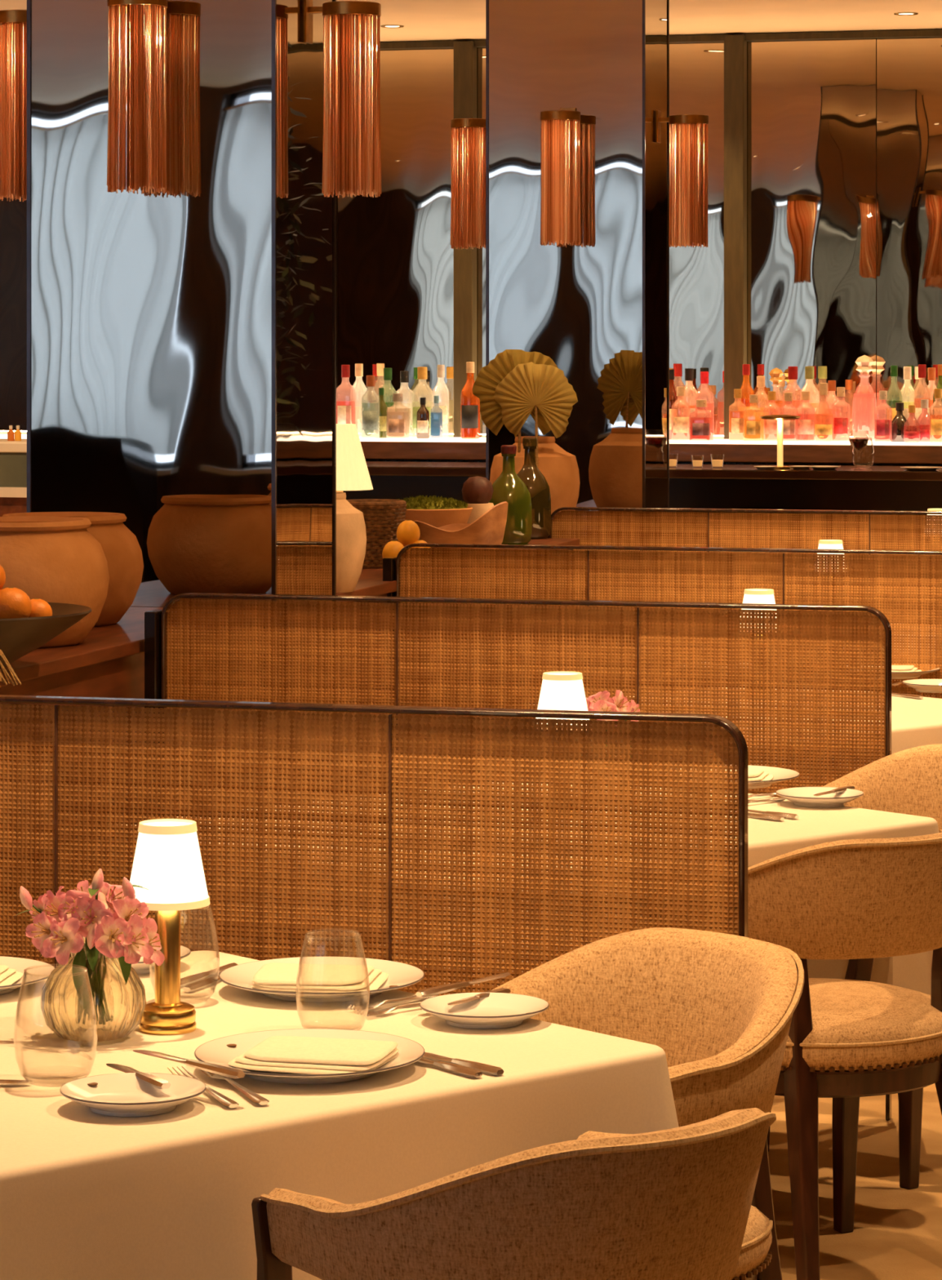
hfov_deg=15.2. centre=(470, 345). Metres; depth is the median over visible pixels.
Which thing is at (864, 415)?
bottle
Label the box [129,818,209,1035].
table lamp
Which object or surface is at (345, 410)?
bottle
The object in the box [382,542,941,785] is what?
wall
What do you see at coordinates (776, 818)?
table knife
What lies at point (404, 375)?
bottle
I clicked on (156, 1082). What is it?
table knife
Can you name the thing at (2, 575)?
orange
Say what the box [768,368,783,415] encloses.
bottle
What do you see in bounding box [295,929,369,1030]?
glass
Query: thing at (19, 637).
fruit bowl
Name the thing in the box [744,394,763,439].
bottle
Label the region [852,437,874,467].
glass
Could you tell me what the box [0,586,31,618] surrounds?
orange
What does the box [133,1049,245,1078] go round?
table knife
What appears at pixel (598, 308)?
column
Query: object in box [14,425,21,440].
condiment bottle
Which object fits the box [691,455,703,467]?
glass tumbler
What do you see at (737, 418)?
bottle
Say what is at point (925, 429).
bottle
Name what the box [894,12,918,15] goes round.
recessed light
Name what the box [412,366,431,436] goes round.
bottle
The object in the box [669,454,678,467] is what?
glass tumbler
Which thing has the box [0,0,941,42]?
ceiling
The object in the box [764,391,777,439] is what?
bottle
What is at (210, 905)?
glass
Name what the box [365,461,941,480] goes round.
countertop
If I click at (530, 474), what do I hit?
bottle
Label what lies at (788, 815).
table knife
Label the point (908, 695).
table knife
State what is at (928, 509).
table lamp
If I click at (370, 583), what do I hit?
ledge
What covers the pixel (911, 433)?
bottle
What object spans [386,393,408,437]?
bottle
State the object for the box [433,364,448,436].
bottle
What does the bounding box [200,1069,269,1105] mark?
fork
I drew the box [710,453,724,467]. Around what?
glass tumbler
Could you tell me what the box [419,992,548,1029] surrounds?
bread plate
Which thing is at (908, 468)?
plate
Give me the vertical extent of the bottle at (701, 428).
0.191 m
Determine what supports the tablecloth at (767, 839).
on the dining table
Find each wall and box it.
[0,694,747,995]
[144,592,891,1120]
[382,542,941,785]
[547,506,941,624]
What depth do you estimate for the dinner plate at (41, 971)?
4.89 m
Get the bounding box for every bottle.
[7,425,14,440]
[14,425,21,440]
[336,364,355,424]
[355,363,363,435]
[361,375,378,437]
[375,387,387,438]
[383,368,395,412]
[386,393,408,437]
[395,370,413,435]
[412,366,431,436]
[416,397,429,438]
[431,395,442,437]
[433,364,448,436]
[460,361,479,439]
[488,444,531,544]
[669,369,678,439]
[671,386,689,439]
[680,368,696,438]
[690,400,712,439]
[696,371,713,438]
[729,389,746,439]
[737,364,755,439]
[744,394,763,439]
[752,376,768,439]
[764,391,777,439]
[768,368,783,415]
[782,392,797,439]
[783,366,802,414]
[796,391,814,439]
[802,366,818,413]
[814,382,832,440]
[824,380,839,419]
[831,386,849,439]
[852,355,876,439]
[875,391,891,440]
[886,365,902,421]
[891,402,909,441]
[902,366,914,425]
[903,404,919,440]
[914,364,929,425]
[915,399,930,440]
[928,367,935,424]
[930,388,941,441]
[933,364,941,414]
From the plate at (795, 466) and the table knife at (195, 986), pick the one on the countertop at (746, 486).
the plate at (795, 466)
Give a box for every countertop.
[342,461,941,550]
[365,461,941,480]
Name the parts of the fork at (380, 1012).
handle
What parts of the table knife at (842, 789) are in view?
blade, handle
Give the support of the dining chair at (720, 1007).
on the floor
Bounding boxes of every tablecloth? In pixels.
[0,950,679,1279]
[107,782,939,995]
[512,685,941,793]
[571,622,941,696]
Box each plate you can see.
[0,955,54,995]
[59,1072,205,1116]
[131,945,191,973]
[194,1028,424,1084]
[218,956,424,1002]
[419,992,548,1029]
[660,764,799,789]
[753,466,777,469]
[775,786,863,807]
[789,465,813,468]
[808,465,840,469]
[850,666,940,679]
[900,466,941,470]
[902,679,941,693]
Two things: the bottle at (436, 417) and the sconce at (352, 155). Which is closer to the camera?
the sconce at (352, 155)
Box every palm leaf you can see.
[472,349,558,453]
[493,361,577,467]
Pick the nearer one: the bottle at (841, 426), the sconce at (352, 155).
the sconce at (352, 155)
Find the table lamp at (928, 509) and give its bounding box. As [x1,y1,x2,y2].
[927,508,941,550]
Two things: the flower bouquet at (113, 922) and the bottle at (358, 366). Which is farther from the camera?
the bottle at (358, 366)
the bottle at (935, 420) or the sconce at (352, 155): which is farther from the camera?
the bottle at (935, 420)
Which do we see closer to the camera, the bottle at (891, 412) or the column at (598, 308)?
the column at (598, 308)
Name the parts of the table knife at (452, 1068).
blade, handle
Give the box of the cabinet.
[0,606,267,954]
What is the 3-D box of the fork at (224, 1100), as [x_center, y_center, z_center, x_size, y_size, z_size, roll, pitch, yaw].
[-0.317,0.879,4.175,0.023,0.008,0.215,0,0,-23]
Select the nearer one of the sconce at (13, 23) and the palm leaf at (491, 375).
the sconce at (13, 23)
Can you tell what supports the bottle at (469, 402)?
on the bar
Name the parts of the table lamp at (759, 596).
lamp shade, shade trim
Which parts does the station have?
glass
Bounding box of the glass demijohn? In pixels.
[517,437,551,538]
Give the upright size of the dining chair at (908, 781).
0.799 m
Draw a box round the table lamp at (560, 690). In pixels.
[535,671,591,816]
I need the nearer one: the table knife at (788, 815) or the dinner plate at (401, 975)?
the dinner plate at (401, 975)
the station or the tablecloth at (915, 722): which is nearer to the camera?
the tablecloth at (915, 722)
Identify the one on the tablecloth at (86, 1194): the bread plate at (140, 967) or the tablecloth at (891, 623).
the bread plate at (140, 967)
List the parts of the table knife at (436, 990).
handle, blade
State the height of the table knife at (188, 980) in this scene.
0.008 m
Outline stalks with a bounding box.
[0,649,22,687]
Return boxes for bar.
[0,433,941,466]
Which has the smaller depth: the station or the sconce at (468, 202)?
the sconce at (468, 202)
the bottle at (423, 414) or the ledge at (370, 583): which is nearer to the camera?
the ledge at (370, 583)
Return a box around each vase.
[40,936,146,1042]
[571,739,636,797]
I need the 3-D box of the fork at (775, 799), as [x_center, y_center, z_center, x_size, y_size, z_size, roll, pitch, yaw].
[0.551,0.879,6.787,0.155,0.008,0.023,0,0,-43]
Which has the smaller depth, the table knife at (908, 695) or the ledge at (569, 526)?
the table knife at (908, 695)
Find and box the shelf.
[0,433,941,445]
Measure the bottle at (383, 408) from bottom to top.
0.241 m
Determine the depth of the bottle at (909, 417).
16.41 m
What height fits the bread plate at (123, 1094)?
0.023 m
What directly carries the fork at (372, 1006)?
on the tablecloth at (86, 1194)
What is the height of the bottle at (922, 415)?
0.357 m
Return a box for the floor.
[768,1083,941,1279]
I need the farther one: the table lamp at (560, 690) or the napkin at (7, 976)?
the table lamp at (560, 690)
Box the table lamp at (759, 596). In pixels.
[740,588,776,693]
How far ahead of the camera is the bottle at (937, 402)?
16.30 m
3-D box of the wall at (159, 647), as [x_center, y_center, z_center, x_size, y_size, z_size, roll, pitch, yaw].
[0.083,1.090,7.623,1.655,1.080,0.070,0,0,15]
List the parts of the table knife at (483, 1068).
blade, handle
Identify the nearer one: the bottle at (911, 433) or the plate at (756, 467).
the plate at (756, 467)
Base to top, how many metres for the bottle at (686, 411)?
0.337 m
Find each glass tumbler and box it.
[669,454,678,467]
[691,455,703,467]
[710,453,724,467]
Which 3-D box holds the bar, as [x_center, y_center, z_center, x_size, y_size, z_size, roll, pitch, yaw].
[-0.359,1.038,17.013,11.500,1.185,0.520,0,0,15]
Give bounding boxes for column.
[26,0,336,781]
[485,0,669,546]
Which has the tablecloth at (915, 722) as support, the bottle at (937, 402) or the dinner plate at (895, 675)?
the dinner plate at (895, 675)
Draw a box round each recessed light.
[381,25,404,27]
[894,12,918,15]
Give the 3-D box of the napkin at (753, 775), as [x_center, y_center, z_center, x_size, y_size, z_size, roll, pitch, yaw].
[0.520,0.865,7.097,0.176,0.020,0.121,0,0,15]
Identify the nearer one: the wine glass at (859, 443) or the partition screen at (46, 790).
the partition screen at (46, 790)
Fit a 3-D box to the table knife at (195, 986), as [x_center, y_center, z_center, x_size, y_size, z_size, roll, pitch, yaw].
[-0.350,0.880,4.899,0.021,0.008,0.193,0,0,23]
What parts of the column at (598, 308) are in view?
edge trim, edge trim, mirror panel, edge trim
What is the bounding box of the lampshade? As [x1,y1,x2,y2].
[336,423,373,492]
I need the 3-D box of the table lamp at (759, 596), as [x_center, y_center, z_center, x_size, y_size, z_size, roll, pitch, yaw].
[0.728,0.751,8.900,0.110,0.268,0.110,0,0,15]
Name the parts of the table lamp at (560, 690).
shade trim, lamp shade, stem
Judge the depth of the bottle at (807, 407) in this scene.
16.53 m
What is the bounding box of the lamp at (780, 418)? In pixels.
[760,414,800,468]
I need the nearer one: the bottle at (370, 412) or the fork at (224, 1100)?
the fork at (224, 1100)
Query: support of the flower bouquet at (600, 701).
in the vase at (591, 740)
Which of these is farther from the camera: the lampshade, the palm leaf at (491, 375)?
the palm leaf at (491, 375)
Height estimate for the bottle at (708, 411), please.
0.322 m
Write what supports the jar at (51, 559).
on the cabinet
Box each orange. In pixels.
[0,564,5,590]
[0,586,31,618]
[29,598,52,617]
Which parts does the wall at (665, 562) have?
post, cane panel, edge frame, cane panel, cane panel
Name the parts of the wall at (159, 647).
post, cane panel, cane panel, cane panel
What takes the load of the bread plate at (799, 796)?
on the tablecloth at (767, 839)
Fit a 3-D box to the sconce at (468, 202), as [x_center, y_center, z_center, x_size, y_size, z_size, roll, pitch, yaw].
[0.015,-0.624,13.342,0.194,0.513,0.148,0,0,38]
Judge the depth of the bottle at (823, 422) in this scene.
16.25 m
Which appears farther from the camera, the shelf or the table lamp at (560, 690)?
the shelf
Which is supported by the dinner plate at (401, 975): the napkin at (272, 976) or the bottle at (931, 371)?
the napkin at (272, 976)
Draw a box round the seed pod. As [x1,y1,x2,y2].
[462,475,493,523]
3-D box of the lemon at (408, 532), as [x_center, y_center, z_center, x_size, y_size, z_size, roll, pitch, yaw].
[-0.179,0.536,10.030,0.068,0.078,0.068,0,0,11]
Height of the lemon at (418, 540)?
0.078 m
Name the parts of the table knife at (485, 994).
blade, handle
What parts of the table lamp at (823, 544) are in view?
shade trim, lamp shade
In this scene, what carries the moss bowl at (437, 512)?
on the ledge at (370, 583)
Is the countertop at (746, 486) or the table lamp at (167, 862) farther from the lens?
the countertop at (746, 486)
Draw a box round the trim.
[380,29,941,49]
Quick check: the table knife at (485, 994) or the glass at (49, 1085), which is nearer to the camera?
the glass at (49, 1085)
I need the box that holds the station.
[0,439,26,516]
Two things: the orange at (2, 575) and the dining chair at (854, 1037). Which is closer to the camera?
the dining chair at (854, 1037)
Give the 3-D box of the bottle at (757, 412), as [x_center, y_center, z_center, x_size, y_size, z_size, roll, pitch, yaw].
[1.362,0.294,16.541,0.084,0.302,0.084,0,0,15]
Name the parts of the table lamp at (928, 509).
shade trim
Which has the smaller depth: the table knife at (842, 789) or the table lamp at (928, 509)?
the table knife at (842, 789)
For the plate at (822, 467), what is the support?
on the countertop at (746, 486)
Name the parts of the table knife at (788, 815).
blade, handle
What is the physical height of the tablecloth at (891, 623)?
0.430 m
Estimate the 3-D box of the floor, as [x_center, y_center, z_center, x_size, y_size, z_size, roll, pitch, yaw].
[-2.532,1.680,7.936,15.400,0.100,19.620,0,0,15]
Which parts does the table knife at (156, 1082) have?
blade, handle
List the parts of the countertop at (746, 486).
rail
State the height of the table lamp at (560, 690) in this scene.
0.268 m
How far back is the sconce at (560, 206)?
12.86 m
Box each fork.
[167,1066,239,1107]
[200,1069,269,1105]
[346,994,439,1010]
[356,1002,420,1016]
[747,792,777,798]
[747,797,785,803]
[891,681,902,685]
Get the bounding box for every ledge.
[336,537,579,773]
[553,525,637,590]
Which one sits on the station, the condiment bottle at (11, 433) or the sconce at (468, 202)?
the condiment bottle at (11, 433)
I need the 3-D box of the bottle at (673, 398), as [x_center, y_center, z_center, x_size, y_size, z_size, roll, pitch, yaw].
[0.948,0.279,16.652,0.070,0.332,0.070,0,0,15]
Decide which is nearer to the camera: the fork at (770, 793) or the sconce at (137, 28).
the fork at (770, 793)
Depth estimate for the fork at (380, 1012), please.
4.65 m
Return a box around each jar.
[0,515,109,648]
[2,511,143,626]
[336,492,366,592]
[489,435,580,533]
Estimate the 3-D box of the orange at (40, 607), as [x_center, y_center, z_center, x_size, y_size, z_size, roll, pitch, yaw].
[-0.879,0.542,7.120,0.064,0.061,0.064,0,0,-37]
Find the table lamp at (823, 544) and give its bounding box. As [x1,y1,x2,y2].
[817,539,844,611]
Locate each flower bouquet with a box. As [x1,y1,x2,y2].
[16,868,164,988]
[576,689,642,757]
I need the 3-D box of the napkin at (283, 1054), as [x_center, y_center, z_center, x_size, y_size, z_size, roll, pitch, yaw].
[-0.191,0.865,4.297,0.192,0.020,0.152,0,0,17]
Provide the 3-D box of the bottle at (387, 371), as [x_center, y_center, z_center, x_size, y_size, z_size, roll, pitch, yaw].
[-0.402,0.276,17.014,0.088,0.337,0.089,0,0,15]
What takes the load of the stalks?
on the cabinet
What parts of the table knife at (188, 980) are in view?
handle, blade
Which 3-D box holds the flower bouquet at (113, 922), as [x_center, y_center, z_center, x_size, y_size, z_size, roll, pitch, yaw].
[-0.488,0.765,4.492,0.174,0.199,0.144,0,0,38]
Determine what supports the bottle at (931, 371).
on the bar
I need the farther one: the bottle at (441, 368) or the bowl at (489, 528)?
the bottle at (441, 368)
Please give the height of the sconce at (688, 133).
0.513 m
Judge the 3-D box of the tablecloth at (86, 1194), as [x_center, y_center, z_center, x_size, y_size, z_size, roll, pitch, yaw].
[-0.511,1.100,4.409,1.355,0.430,1.130,0,0,-41]
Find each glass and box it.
[13,964,97,1087]
[148,904,219,1004]
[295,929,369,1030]
[848,430,868,469]
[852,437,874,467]
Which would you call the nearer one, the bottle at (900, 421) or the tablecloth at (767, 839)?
the tablecloth at (767, 839)
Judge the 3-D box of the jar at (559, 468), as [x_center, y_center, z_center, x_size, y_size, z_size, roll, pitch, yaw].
[0.224,0.486,12.301,0.316,0.335,0.316,0,0,15]
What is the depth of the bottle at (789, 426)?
16.29 m
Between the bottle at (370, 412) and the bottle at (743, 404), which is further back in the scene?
the bottle at (370, 412)
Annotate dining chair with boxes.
[251,1107,776,1279]
[492,927,804,1279]
[650,832,941,1279]
[767,743,941,1189]
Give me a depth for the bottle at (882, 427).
16.18 m
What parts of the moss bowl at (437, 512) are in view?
dish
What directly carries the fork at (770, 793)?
on the tablecloth at (767, 839)
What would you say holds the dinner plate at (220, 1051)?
on the tablecloth at (86, 1194)
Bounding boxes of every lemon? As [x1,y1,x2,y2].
[382,540,404,561]
[396,520,420,546]
[408,539,430,561]
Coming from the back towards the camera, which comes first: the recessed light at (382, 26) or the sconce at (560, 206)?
the recessed light at (382, 26)
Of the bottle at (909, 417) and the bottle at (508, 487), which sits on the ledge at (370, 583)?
the bottle at (508, 487)
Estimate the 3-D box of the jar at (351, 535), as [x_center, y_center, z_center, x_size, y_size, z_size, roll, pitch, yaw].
[-0.381,0.522,9.359,0.206,0.262,0.206,0,0,15]
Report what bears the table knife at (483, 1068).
on the tablecloth at (86, 1194)
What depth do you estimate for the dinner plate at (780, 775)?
7.11 m
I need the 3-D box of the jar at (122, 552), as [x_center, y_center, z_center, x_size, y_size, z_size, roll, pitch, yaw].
[-0.957,0.525,8.279,0.372,0.256,0.372,0,0,15]
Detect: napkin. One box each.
[0,964,22,986]
[227,1035,398,1076]
[251,962,388,992]
[690,768,773,781]
[864,665,921,671]
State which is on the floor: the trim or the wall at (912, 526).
the wall at (912, 526)
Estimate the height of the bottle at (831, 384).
0.281 m
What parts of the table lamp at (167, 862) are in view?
stem, shade trim, lamp shade, shade trim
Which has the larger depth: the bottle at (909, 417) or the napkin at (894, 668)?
the bottle at (909, 417)
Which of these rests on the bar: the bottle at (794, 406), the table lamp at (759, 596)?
the bottle at (794, 406)
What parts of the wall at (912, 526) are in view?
cane panel, edge frame, cane panel, cane panel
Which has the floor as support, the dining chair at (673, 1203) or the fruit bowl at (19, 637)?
the dining chair at (673, 1203)
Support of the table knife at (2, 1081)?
on the tablecloth at (86, 1194)
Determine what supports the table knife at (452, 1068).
on the tablecloth at (86, 1194)
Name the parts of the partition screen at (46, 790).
cane panel, cane panel, cane panel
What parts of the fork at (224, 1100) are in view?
handle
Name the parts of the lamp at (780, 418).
stem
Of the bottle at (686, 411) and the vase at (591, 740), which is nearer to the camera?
the vase at (591, 740)
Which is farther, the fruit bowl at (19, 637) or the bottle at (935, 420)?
the bottle at (935, 420)
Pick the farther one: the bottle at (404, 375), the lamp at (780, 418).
the bottle at (404, 375)
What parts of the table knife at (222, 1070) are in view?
blade, handle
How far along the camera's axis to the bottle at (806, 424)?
16.34 m
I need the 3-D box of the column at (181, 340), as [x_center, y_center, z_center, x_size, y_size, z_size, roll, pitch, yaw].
[-0.738,0.071,9.051,0.660,3.118,0.510,0,0,15]
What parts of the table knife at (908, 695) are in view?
handle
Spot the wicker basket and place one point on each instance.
(383, 517)
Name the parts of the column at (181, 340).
edge trim, mirror panel, edge trim, mirror panel, edge trim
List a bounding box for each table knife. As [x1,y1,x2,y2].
[0,1079,32,1084]
[106,1063,170,1088]
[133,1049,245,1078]
[180,962,238,986]
[182,975,220,991]
[415,972,511,997]
[417,1057,482,1078]
[423,1052,503,1075]
[447,987,511,1005]
[747,809,799,819]
[747,813,784,821]
[813,785,854,795]
[891,693,923,698]
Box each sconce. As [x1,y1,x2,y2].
[0,9,26,201]
[106,0,167,194]
[303,0,381,198]
[450,118,485,248]
[540,107,581,245]
[656,110,708,247]
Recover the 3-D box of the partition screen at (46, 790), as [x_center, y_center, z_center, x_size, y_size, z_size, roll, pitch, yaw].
[-0.401,1.090,5.434,1.673,1.080,0.070,0,0,15]
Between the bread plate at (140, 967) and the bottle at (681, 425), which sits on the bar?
the bottle at (681, 425)
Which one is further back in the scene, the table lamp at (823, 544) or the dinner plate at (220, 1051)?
the table lamp at (823, 544)
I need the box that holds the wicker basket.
[346,498,406,567]
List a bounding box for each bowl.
[0,602,91,669]
[396,494,472,527]
[404,501,508,562]
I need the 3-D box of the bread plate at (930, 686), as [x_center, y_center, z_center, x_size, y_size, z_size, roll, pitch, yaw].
[1.190,0.873,9.014,0.169,0.023,0.169,0,0,-20]
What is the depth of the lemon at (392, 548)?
9.96 m
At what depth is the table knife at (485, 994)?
4.67 m
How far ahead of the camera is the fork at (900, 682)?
9.15 m
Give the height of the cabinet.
0.976 m

